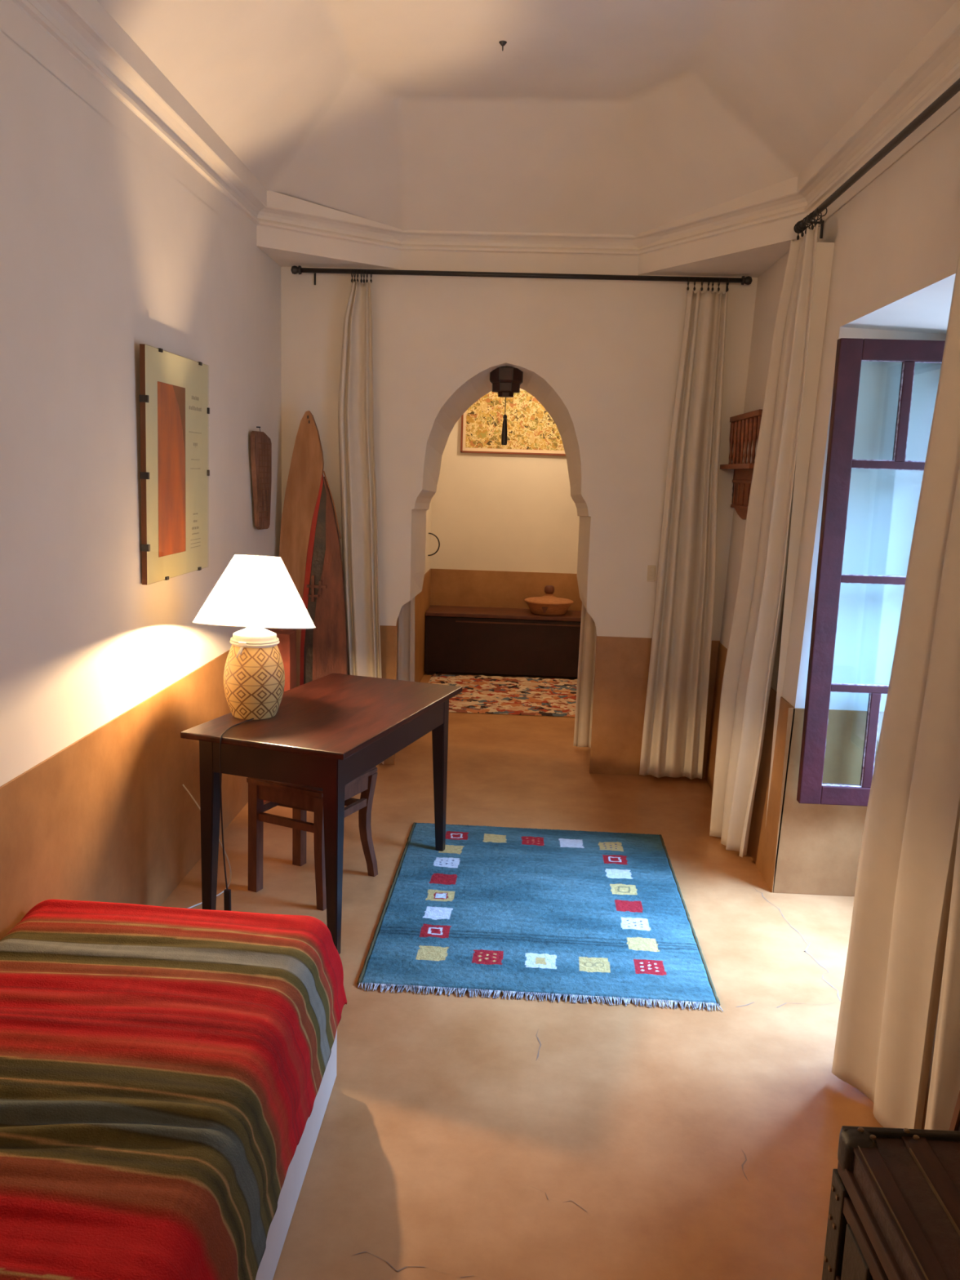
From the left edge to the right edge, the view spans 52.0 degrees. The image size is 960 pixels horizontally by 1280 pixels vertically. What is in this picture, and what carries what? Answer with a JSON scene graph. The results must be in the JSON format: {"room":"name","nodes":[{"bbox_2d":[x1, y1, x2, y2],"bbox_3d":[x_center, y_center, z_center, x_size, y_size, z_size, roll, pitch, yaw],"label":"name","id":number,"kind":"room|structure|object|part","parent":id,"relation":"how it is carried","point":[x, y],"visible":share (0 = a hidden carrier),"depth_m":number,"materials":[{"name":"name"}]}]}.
{"room":"traditional dwelling","nodes":[
{"label":"traditional dwelling","id":0,"kind":"room"},
{"bbox_2d":[0,29,281,786],"bbox_3d":[-1.306,-0.452,1.982,0.120,3.500,7.136,2,10,2],"label":"wall","id":1,"kind":"structure","parent":0,"point":[105,253],"depth_m":3.06,"materials":[{"name":"paint"}]},
{"bbox_2d":[0,628,277,939],"bbox_3d":[-1.287,0.874,2.156,0.006,0.830,7.036,2,10,2],"label":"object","id":2,"kind":"structure","parent":1,"relation":"attached to","point":[108,816],"depth_m":3.34,"materials":[{"name":"paint"}]},
{"bbox_2d":[139,343,209,584],"bbox_3d":[-1.145,-0.654,3.729,0.028,0.824,0.674,3,10,2],"label":"framed poster","id":3,"kind":"object","parent":1,"relation":"attached to","point":[175,410],"visible":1,"depth_m":3.65,"materials":[{"name":"paper"}]},
{"bbox_2d":[157,381,186,557],"bbox_3d":[-1.142,-0.628,3.651,0.003,0.620,0.287,3,10,2],"label":"print","id":4,"kind":"object","parent":3,"relation":"attached to","point":[171,398],"depth_m":3.64},
{"bbox_2d":[249,426,271,529],"bbox_3d":[-1.098,-0.807,4.920,0.036,0.510,0.329,2,10,2],"label":"tablet","id":5,"kind":"object","parent":1,"relation":"attached to","point":[260,443],"visible":1,"depth_m":4.88,"materials":[{"name":"brown wood"}]},
{"bbox_2d":[424,498,431,573],"bbox_3d":[-0.516,-0.912,7.180,0.100,2.700,2.600,2,10,2],"label":"wall","id":6,"kind":"structure","parent":0,"point":[428,543],"depth_m":8.18,"materials":[{"name":"paint"}]},
{"bbox_2d":[414,568,431,682],"bbox_3d":[-0.494,0.013,7.282,0.006,0.845,2.494,2,10,2],"label":"trim","id":7,"kind":"structure","parent":6,"relation":"attached to","point":[422,600],"depth_m":7.82,"materials":[{"name":"paint"}]},
{"bbox_2d":[427,532,439,555],"bbox_3d":[-0.382,-0.794,8.188,0.098,0.195,0.011,2,10,2],"label":"handle","id":8,"kind":"object","parent":6,"relation":"attached to","point":[428,532],"visible":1,"depth_m":8.18,"materials":[{"name":"black metal"}]},
{"bbox_3d":[0.198,-1.526,5.731,1.459,0.083,0.108,2,10,2],"label":"curtain rod","id":9,"kind":"object","parent":6,"relation":"attached to","visible":0},
{"bbox_2d":[396,597,414,681],"bbox_3d":[-0.446,-0.483,5.971,0.132,2.238,0.048,2,10,2],"label":"curtain","id":10,"kind":"object","parent":9,"relation":"hanging from","point":[406,624],"visible":0.2,"depth_m":6.06,"materials":[{"name":"fabric"}]},
{"bbox_2d":[573,602,596,747],"bbox_3d":[0.676,-0.436,5.925,0.125,2.246,0.044,2,10,2],"label":"curtain","id":11,"kind":"object","parent":9,"relation":"hanging from","point":[588,636],"visible":0.35,"depth_m":6.04,"materials":[{"name":"fabric"}]},
{"bbox_2d":[430,417,579,573],"bbox_3d":[0.823,-1.073,8.360,2.700,2.700,0.100,2,10,2],"label":"wall","id":12,"kind":"structure","parent":0,"point":[491,512],"depth_m":8.34,"materials":[{"name":"paint"}]},
{"bbox_2d":[430,568,582,610],"bbox_3d":[0.600,-0.157,8.472,2.085,0.845,0.006,2,10,2],"label":"trim","id":13,"kind":"structure","parent":12,"relation":"attached to","point":[448,587],"depth_m":8.44,"materials":[{"name":"paint"}]},
{"bbox_2d":[460,388,565,455],"bbox_3d":[0.314,-1.829,8.182,0.940,0.560,0.030,2,10,2],"label":"framed painting","id":14,"kind":"object","parent":12,"relation":"attached to","point":[531,429],"visible":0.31,"depth_m":8.20},
{"bbox_3d":[0.314,-1.829,8.182,0.940,0.560,0.030,2,10,2],"label":"frame","id":15,"kind":"part","parent":14,"relation":"part of","materials":[{"name":"beige wood"}]},
{"bbox_2d":[280,266,757,640],"bbox_3d":[0.190,-1.020,5.570,2.740,3.500,0.471,2,10,2],"label":"wall","id":16,"kind":"structure","parent":0,"point":[602,357],"depth_m":5.29,"materials":[{"name":"paint"}]},
{"bbox_2d":[379,617,398,764],"bbox_3d":[-0.794,0.269,5.834,0.652,0.810,0.469,2,10,2],"label":"trim","id":17,"kind":"structure","parent":16,"relation":"attached to","point":[388,634],"depth_m":5.55,"materials":[{"name":"paint"}]},
{"bbox_2d":[489,366,523,444],"bbox_3d":[0.140,-1.284,5.421,0.181,0.413,0.180,2,10,2],"label":"pendant lantern","id":18,"kind":"object","parent":16,"relation":"hanging from","point":[506,381],"visible":0.97,"depth_m":5.34,"materials":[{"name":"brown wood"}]},
{"bbox_2d":[290,265,752,292],"bbox_3d":[0.205,-1.881,5.140,2.394,0.083,0.098,2,10,2],"label":"curtain rod","id":19,"kind":"object","parent":16,"relation":"attached to","point":[748,280],"visible":0.98,"depth_m":5.10,"materials":[{"name":"black metal"}]},
{"bbox_2d":[337,269,383,764],"bbox_3d":[-0.639,-0.618,5.369,0.280,2.676,0.079,2,10,2],"label":"curtain","id":20,"kind":"object","parent":19,"relation":"hanging from","point":[356,389],"visible":0.87,"depth_m":5.33,"materials":[{"name":"fabric"}]},
{"bbox_2d":[639,277,728,779],"bbox_3d":[1.107,-0.548,5.297,0.346,2.682,0.085,2,10,2],"label":"curtain","id":21,"kind":"object","parent":19,"relation":"hanging from","point":[674,725],"visible":1,"depth_m":5.31,"materials":[{"name":"fabric"}]},
{"bbox_2d":[646,564,656,582],"bbox_3d":[0.943,-0.365,5.409,0.044,0.090,0.010,2,10,2],"label":"light switch","id":22,"kind":"object","parent":16,"relation":"attached to","point":[651,569],"visible":1,"depth_m":5.41,"materials":[{"name":"beige plastic"}]},
{"bbox_2d":[589,635,719,778],"bbox_3d":[0.989,0.344,5.765,0.683,0.795,0.469,2,10,2],"label":"trim","id":23,"kind":"structure","parent":16,"relation":"attached to","point":[622,664],"depth_m":5.54,"materials":[{"name":"paint"}]},
{"bbox_2d":[160,671,883,1279],"bbox_3d":[0.403,1.148,3.680,3.600,0.121,10.500,2,10,2],"label":"floor","id":24,"kind":"structure","parent":0,"point":[465,1137],"depth_m":2.76,"materials":[{"name":"paint"}]},
{"bbox_2d":[182,784,231,908],"bbox_3d":[-1.112,0.828,3.722,0.210,0.401,0.553,2,10,2],"label":"extension cord","id":25,"kind":"object","parent":24,"relation":"on","point":[184,787],"visible":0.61,"depth_m":3.95,"materials":[{"name":"plastic"}]},
{"bbox_2d":[263,628,296,801],"bbox_3d":[-1.028,0.386,4.930,0.185,0.870,0.152,2,10,2],"label":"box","id":26,"kind":"object","parent":24,"relation":"on","point":[286,646],"visible":0.16,"depth_m":4.83,"materials":[{"name":"brown wood"}]},
{"bbox_2d":[255,1029,337,1279],"bbox_3d":[-0.865,1.153,1.759,0.860,0.440,2.000,2,10,2],"label":"bed","id":27,"kind":"object","parent":24,"relation":"on","point":[290,1192],"visible":0.12,"depth_m":2.23,"materials":[{"name":"fabric"}]},
{"bbox_2d":[0,898,346,1279],"bbox_3d":[-0.854,1.046,1.799,0.893,0.336,2.118,2,10,2],"label":"striped blanket","id":28,"kind":"object","parent":27,"relation":"on","point":[162,1069],"visible":1,"depth_m":1.99,"materials":[{"name":"red fabric"}]},
{"bbox_2d":[246,766,377,911],"bbox_3d":[-0.675,0.760,3.991,0.374,0.472,0.399,6,11,25],"label":"stool","id":29,"kind":"object","parent":24,"relation":"on","point":[301,798],"visible":0.7,"depth_m":3.88,"materials":[{"name":"brown wood"}]},
{"bbox_3d":[-0.892,0.781,3.910,0.045,0.445,0.045,6,11,25],"label":"leg","id":30,"kind":"part","parent":29,"relation":"part of","materials":[{"name":"brown wood"}]},
{"bbox_3d":[-0.766,0.740,4.174,0.045,0.445,0.045,6,11,25],"label":"leg","id":31,"kind":"part","parent":29,"relation":"part of","materials":[{"name":"brown wood"}]},
{"bbox_3d":[-0.670,0.541,3.955,0.369,0.027,0.391,6,11,25],"label":"seat","id":32,"kind":"part","parent":29,"relation":"part of","materials":[{"name":"brown wood"}]},
{"bbox_3d":[-0.609,0.813,3.776,0.059,0.445,0.059,6,11,25],"label":"leg","id":33,"kind":"part","parent":29,"relation":"part of","materials":[{"name":"brown wood"}]},
{"bbox_3d":[-0.461,0.766,4.077,0.060,0.445,0.063,6,11,25],"label":"leg","id":34,"kind":"part","parent":29,"relation":"part of","materials":[{"name":"brown wood"}]},
{"bbox_2d":[277,410,347,687],"bbox_3d":[-0.902,-0.239,5.345,0.393,1.970,0.158,2,10,2],"label":"panel","id":35,"kind":"object","parent":24,"relation":"on","point":[309,548],"visible":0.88,"depth_m":5.31,"materials":[{"name":"brown wood"}]},
{"bbox_2d":[180,673,462,954],"bbox_3d":[-0.573,0.632,3.929,0.636,0.752,1.140,5,10,19],"label":"table","id":36,"kind":"object","parent":24,"relation":"on","point":[327,731],"visible":0.97,"depth_m":3.53,"materials":[{"name":"brown wood"}]},
{"bbox_3d":[-0.966,0.698,3.546,0.058,0.728,0.058,5,10,19],"label":"leg","id":37,"kind":"part","parent":36,"relation":"part of","materials":[{"name":"brown wood"}]},
{"bbox_2d":[191,554,315,911],"bbox_3d":[-0.859,0.372,3.593,0.448,1.358,0.689,3,10,2],"label":"table lamp","id":38,"kind":"object","parent":36,"relation":"on","point":[255,593],"depth_m":3.56,"materials":[{"name":"fabric"}]},
{"bbox_2d":[223,888,231,911],"bbox_3d":[-0.898,0.933,3.500,0.024,0.095,0.016,2,10,2],"label":"switch","id":39,"kind":"object","parent":38,"relation":"attached to","point":[227,892],"depth_m":3.49,"materials":[{"name":"black plastic"}]},
{"bbox_3d":[-0.871,0.691,3.498,0.076,0.760,0.388,1,10,-3],"label":"lamp cord","id":40,"kind":"part","parent":38,"relation":"part of","materials":[{"name":"black plastic"}]},
{"bbox_3d":[-0.827,-0.183,3.637,0.444,0.256,0.444,3,3,2],"label":"lamp shade","id":41,"kind":"part","parent":38,"relation":"part of","materials":[{"name":"fabric"}]},
{"bbox_2d":[223,644,284,719],"bbox_3d":[-0.844,0.147,3.679,0.224,0.272,0.224,3,10,2],"label":"lamp base","id":42,"kind":"object","parent":38,"relation":"attached to","point":[254,674],"depth_m":3.59,"materials":[{"name":"ceramic"}]},
{"bbox_3d":[-0.505,0.739,3.391,0.058,0.728,0.058,5,10,19],"label":"leg","id":43,"kind":"part","parent":36,"relation":"part of","materials":[{"name":"brown wood"}]},
{"bbox_3d":[-0.181,0.590,4.317,0.058,0.728,0.058,5,10,19],"label":"leg","id":44,"kind":"part","parent":36,"relation":"part of","materials":[{"name":"brown wood"}]},
{"bbox_2d":[427,674,577,716],"bbox_3d":[0.348,0.410,7.517,1.557,0.026,1.253,2,10,2],"label":"rag rug","id":45,"kind":"object","parent":24,"relation":"on","point":[482,694],"visible":0.7,"depth_m":7.45,"materials":[{"name":"multicoloured fabric"}]},
{"bbox_2d":[424,604,581,677],"bbox_3d":[0.261,0.023,8.290,1.415,0.530,0.435,2,10,2],"label":"chest","id":46,"kind":"object","parent":24,"relation":"on","point":[459,639],"visible":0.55,"depth_m":8.10,"materials":[{"name":"brown wood"}]},
{"bbox_3d":[0.268,-0.222,8.248,1.415,0.032,0.435,2,10,2],"label":"lid","id":47,"kind":"part","parent":46,"relation":"part of","materials":[{"name":"brown wood"}]},
{"bbox_3d":[0.372,-0.132,8.054,1.145,0.013,0.008,2,10,2],"label":"moulding","id":48,"kind":"part","parent":46,"relation":"part of","materials":[{"name":"brown wood"}]},
{"bbox_2d":[524,585,573,615],"bbox_3d":[0.575,-0.338,8.191,0.410,0.234,0.410,2,10,2],"label":"lidded bowl","id":49,"kind":"object","parent":46,"relation":"on","point":[548,604],"visible":1,"depth_m":8.08,"materials":[{"name":"orange ceramic"}]},
{"bbox_3d":[0.575,-0.351,8.189,0.410,0.076,0.410,2,10,2],"label":"lid","id":50,"kind":"part","parent":49,"relation":"part of","materials":[{"name":"orange ceramic"}]},
{"bbox_3d":[0.577,-0.420,8.178,0.086,0.068,0.086,2,10,2],"label":"knob","id":51,"kind":"part","parent":49,"relation":"part of","materials":[{"name":"brown ceramic"}]},
{"bbox_2d":[357,822,723,1011],"bbox_3d":[0.228,1.029,3.937,1.188,0.018,1.560,2,10,3],"label":"area rug","id":52,"kind":"object","parent":24,"relation":"on","point":[573,913],"visible":0.97,"depth_m":3.71,"materials":[{"name":"blue fabric"}]},
{"bbox_2d":[822,1125,959,1279],"bbox_3d":[0.863,1.219,1.487,0.454,0.509,0.780,2,10,1],"label":"trunk","id":53,"kind":"object","parent":24,"relation":"on","point":[894,1210],"visible":1,"depth_m":1.71,"materials":[{"name":"wood"}]},
{"bbox_3d":[0.659,1.140,1.731,0.010,0.170,0.105,2,10,1],"label":"plate","id":54,"kind":"part","parent":53,"relation":"part of","materials":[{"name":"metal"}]},
{"bbox_2d":[948,1090,959,1131],"bbox_3d":[0.999,0.991,1.983,0.074,0.800,0.245,2,10,2],"label":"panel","id":55,"kind":"object","parent":24,"relation":"on","point":[955,1122],"visible":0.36,"depth_m":2.04,"materials":[{"name":"brown wood"}]},
{"bbox_2d":[97,0,956,248],"bbox_3d":[0.046,-1.721,1.663,2.526,0.507,7.056,2,10,2],"label":"ceiling","id":56,"kind":"structure","parent":0,"point":[633,117],"depth_m":4.11,"materials":[{"name":"paint"}]},
{"bbox_2d":[498,40,506,50],"bbox_3d":[0.090,-2.342,3.883,0.032,0.031,0.032,2,10,2],"label":"ceiling hook","id":57,"kind":"object","parent":56,"relation":"attached to","point":[502,43],"visible":1,"depth_m":3.87,"materials":[{"name":"black metal"}]},
{"bbox_2d":[720,106,959,822],"bbox_3d":[1.614,-0.341,1.866,0.870,3.500,7.136,2,10,2],"label":"wall","id":58,"kind":"structure","parent":0,"point":[886,260],"depth_m":3.79,"materials":[{"name":"paint"}]},
{"bbox_2d":[0,0,959,277],"bbox_3d":[0.039,-1.487,1.693,2.510,0.280,7.036,2,10,2],"label":"trim","id":59,"kind":"structure","parent":58,"relation":"attached to","point":[78,42],"depth_m":4.11,"materials":[{"name":"paint"}]},
{"bbox_2d":[720,408,762,519],"bbox_3d":[1.329,-0.873,4.961,0.105,0.525,0.725,2,10,2],"label":"wall shelf","id":60,"kind":"object","parent":58,"relation":"attached to","point":[745,427],"visible":0.74,"depth_m":4.97,"materials":[{"name":"brown wood"}]},
{"bbox_3d":[1.329,-1.116,4.907,0.030,0.027,0.660,2,10,2],"label":"rail","id":61,"kind":"part","parent":60,"relation":"part of","materials":[{"name":"brown wood"}]},
{"bbox_2d":[705,642,942,1129],"bbox_3d":[1.145,0.990,2.060,0.030,0.785,7.030,2,10,2],"label":"trim","id":62,"kind":"structure","parent":58,"relation":"attached to","point":[762,843],"depth_m":4.25,"materials":[{"name":"paint"}]},
{"bbox_2d":[773,707,884,896],"bbox_3d":[1.482,0.767,3.419,0.574,0.785,1.173,2,10,2],"label":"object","id":63,"kind":"structure","parent":58,"relation":"attached to","point":[820,846],"depth_m":4.01,"materials":[{"name":"paint"}]},
{"bbox_2d":[795,78,959,238],"bbox_3d":[1.269,-1.397,2.364,0.096,0.083,3.524,2,10,2],"label":"curtain rod","id":64,"kind":"object","parent":58,"relation":"attached to","point":[954,88],"visible":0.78,"depth_m":3.07,"materials":[{"name":"black metal"}]},
{"bbox_2d":[709,208,827,857],"bbox_3d":[1.223,-0.370,4.242,0.147,2.722,0.498,1,10,-5],"label":"curtain","id":65,"kind":"object","parent":64,"relation":"hanging from","point":[757,615],"visible":1,"depth_m":4.25,"materials":[{"name":"fabric"}]},
{"bbox_2d":[831,252,959,1128],"bbox_3d":[1.141,-0.058,2.383,0.153,2.712,0.411,1,10,-7],"label":"curtain","id":66,"kind":"object","parent":64,"relation":"hanging from","point":[893,975],"visible":0.95,"depth_m":2.48,"materials":[{"name":"fabric"}]},
{"bbox_2d":[924,818,959,1130],"bbox_3d":[1.113,-0.007,2.046,0.128,2.702,0.271,1,10,-3],"label":"curtain","id":67,"kind":"object","parent":64,"relation":"hanging from","point":[944,1083],"visible":0.64,"depth_m":2.19,"materials":[{"name":"fabric"}]},
{"bbox_3d":[1.832,-0.135,3.266,0.070,1.795,1.045,2,10,2],"label":"window","id":68,"kind":"structure","parent":58,"relation":"in","visible":0},
{"bbox_2d":[796,337,945,806],"bbox_3d":[1.545,-0.222,3.749,0.511,1.775,0.044,2,10,2],"label":"window leaf","id":69,"kind":"structure","parent":68,"relation":"attached to","point":[850,353],"depth_m":3.72,"materials":[{"name":"paint"}]},
{"bbox_3d":[1.522,0.616,3.893,0.352,0.075,0.044,2,10,2],"label":"rail","id":70,"kind":"part","parent":69,"relation":"part of","materials":[{"name":"paint"}]},
{"bbox_3d":[1.575,-1.059,3.606,0.352,0.075,0.044,2,10,2],"label":"rail","id":71,"kind":"part","parent":69,"relation":"part of","materials":[{"name":"paint"}]}
]}

